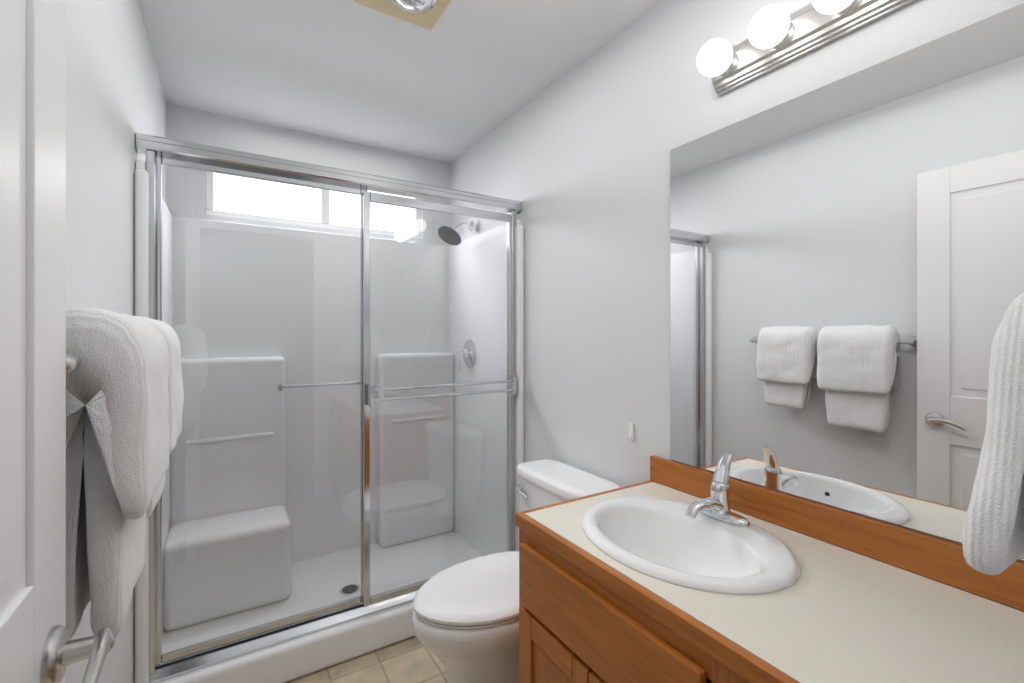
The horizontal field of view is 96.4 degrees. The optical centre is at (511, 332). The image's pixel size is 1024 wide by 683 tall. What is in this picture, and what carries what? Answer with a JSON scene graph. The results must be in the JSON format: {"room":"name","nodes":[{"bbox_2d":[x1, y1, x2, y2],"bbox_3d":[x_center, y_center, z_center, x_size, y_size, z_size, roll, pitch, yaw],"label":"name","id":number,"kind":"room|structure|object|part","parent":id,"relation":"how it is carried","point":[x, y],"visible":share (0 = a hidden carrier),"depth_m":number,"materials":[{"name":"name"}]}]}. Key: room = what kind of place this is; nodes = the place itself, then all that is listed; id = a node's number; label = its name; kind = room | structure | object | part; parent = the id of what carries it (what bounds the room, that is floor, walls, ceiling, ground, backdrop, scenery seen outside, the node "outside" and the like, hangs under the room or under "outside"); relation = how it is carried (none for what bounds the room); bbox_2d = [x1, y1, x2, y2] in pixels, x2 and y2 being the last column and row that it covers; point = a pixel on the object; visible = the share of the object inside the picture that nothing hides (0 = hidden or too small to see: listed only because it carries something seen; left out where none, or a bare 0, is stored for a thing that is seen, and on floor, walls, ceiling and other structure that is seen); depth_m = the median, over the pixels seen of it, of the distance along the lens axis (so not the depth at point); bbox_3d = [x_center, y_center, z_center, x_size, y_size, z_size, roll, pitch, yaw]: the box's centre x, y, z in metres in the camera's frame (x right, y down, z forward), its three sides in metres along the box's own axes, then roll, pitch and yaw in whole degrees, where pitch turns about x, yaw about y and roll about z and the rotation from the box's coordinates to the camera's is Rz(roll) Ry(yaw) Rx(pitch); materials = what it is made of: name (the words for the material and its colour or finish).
{"room":"bathroom","nodes":[
{"label":"bathroom","id":0,"kind":"room"},
{"bbox_2d":[66,0,165,682],"bbox_3d":[-0.695,0.093,0.523,0.100,2.440,4.220,0,0,-32],"label":"wall","id":1,"kind":"structure","parent":0,"point":[115,101],"depth_m":1.16,"materials":[{"name":"white paint"}]},
{"bbox_2d":[66,308,183,637],"bbox_3d":[-0.791,0.219,0.931,0.162,0.518,0.809,0,0,-32],"label":"towels","id":2,"kind":"object","parent":1,"relation":"attached to","point":[124,396],"visible":0.96,"depth_m":0.69,"materials":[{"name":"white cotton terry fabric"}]},
{"bbox_2d":[166,103,450,245],"bbox_3d":[-1.083,0.093,2.692,1.513,2.440,0.120,0,0,-32],"label":"wall","id":3,"kind":"structure","parent":0,"point":[204,128],"depth_m":2.52,"materials":[{"name":"white paint"}]},
{"bbox_2d":[205,171,420,238],"bbox_3d":[-1.094,-0.757,2.675,1.160,0.310,0.067,0,0,-32],"label":"window","id":4,"kind":"structure","parent":3,"relation":"in","point":[287,199],"depth_m":2.61,"materials":[{"name":"white glass"}]},
{"bbox_2d":[285,636,447,682],"bbox_3d":[-0.008,1.363,0.946,1.713,0.100,4.220,0,0,-32],"label":"floor","id":5,"kind":"structure","parent":0,"point":[413,659],"depth_m":1.79,"materials":[{"name":"tile"}]},
{"bbox_2d":[134,133,523,682],"bbox_3d":[-0.813,0.326,2.254,1.509,1.975,0.905,0,0,-32],"label":"shower","id":6,"kind":"object","parent":5,"relation":"on","point":[346,456],"visible":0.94,"depth_m":2.28,"materials":[{"name":"clear glass"}]},
{"bbox_2d":[412,459,620,682],"bbox_3d":[-0.009,0.932,1.662,0.725,0.762,0.480,0,0,-32],"label":"toilet","id":7,"kind":"object","parent":5,"relation":"on","point":[465,620],"visible":0.56,"depth_m":1.53,"materials":[{"name":"white ceramic"}]},
{"bbox_2d":[516,453,1023,682],"bbox_3d":[0.514,0.819,0.994,0.569,0.988,1.029,0,0,-32],"label":"bathroom vanity","id":8,"kind":"object","parent":5,"relation":"on","point":[652,580],"visible":1,"depth_m":0.94,"materials":[{"name":"brown wood"}]},
{"bbox_2d":[581,496,800,628],"bbox_3d":[0.413,0.577,1.132,0.436,0.177,0.524,0,0,-32],"label":"sink","id":9,"kind":"object","parent":8,"relation":"in","point":[725,569],"depth_m":1.10,"materials":[{"name":"white ceramic"}]},
{"bbox_2d":[685,453,749,527],"bbox_3d":[0.516,0.406,1.196,0.173,0.163,0.156,0,0,-32],"label":"faucet","id":10,"kind":"object","parent":8,"relation":"on","point":[714,511],"depth_m":1.20,"materials":[{"name":"silver metal"}]},
{"bbox_2d":[138,0,661,162],"bbox_3d":[-0.008,-1.177,0.946,1.713,0.100,4.220,0,0,-32],"label":"ceiling","id":11,"kind":"structure","parent":0,"point":[461,77],"depth_m":1.90,"materials":[{"name":"white paint"}]},
{"bbox_2d":[354,0,450,29],"bbox_3d":[-0.344,-1.103,1.499,0.277,0.048,0.277,0,0,-32],"label":"lamp","id":12,"kind":"object","parent":11,"relation":"attached to","point":[426,14],"visible":1,"depth_m":1.57,"materials":[{"name":"beige metal"}]},
{"bbox_2d":[451,0,1023,611],"bbox_3d":[0.679,0.093,1.369,0.100,2.440,4.220,0,0,-32],"label":"wall","id":13,"kind":"structure","parent":0,"point":[575,162],"depth_m":1.72,"materials":[{"name":"white paint"}]},
{"bbox_2d":[626,423,633,439],"bbox_3d":[0.423,0.358,1.657,0.030,0.060,0.022,0,0,-32],"label":"hook","id":14,"kind":"object","parent":13,"relation":"attached to","point":[631,431],"visible":0.98,"depth_m":1.66,"materials":[{"name":"white plastic"}]},
{"bbox_2d":[697,0,916,95],"bbox_3d":[0.702,-0.764,1.095,0.142,0.115,0.550,0,0,-32],"label":"vanity light","id":15,"kind":"object","parent":13,"relation":"attached to","point":[779,36],"visible":1,"depth_m":1.14,"materials":[{"name":"silver metal"}]},
{"bbox_2d":[670,3,1023,560],"bbox_3d":[0.765,-0.094,1.125,0.006,1.022,0.914,0,0,-32],"label":"mirror","id":16,"kind":"object","parent":13,"relation":"attached to","point":[846,271],"visible":1,"depth_m":1.06,"materials":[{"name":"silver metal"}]},
{"bbox_3d":[0.416,0.093,0.256,1.513,2.440,0.120,0,0,-32],"label":"wall","id":17,"kind":"structure","parent":0,"visible":0},
{"bbox_2d":[0,0,115,682],"bbox_3d":[-0.389,0.289,0.271,0.136,2.023,0.746,0,0,-32],"label":"door","id":18,"kind":"structure","parent":17,"relation":"in","point":[37,645],"depth_m":0.50,"materials":[{"name":"white paint"}]},
{"bbox_3d":[-0.530,0.383,0.499,0.136,0.066,0.150,0,0,-32],"label":"handle","id":19,"kind":"part","parent":18,"relation":"part of","materials":[{"name":"silver metal"}]},
{"bbox_2d":[962,293,1023,574],"bbox_3d":[0.710,0.035,0.584,0.382,0.495,0.127,0,0,-32],"label":"towel","id":20,"kind":"object","parent":17,"relation":"attached to","point":[993,535],"visible":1,"depth_m":0.52,"materials":[{"name":"white fabric"}]}
]}

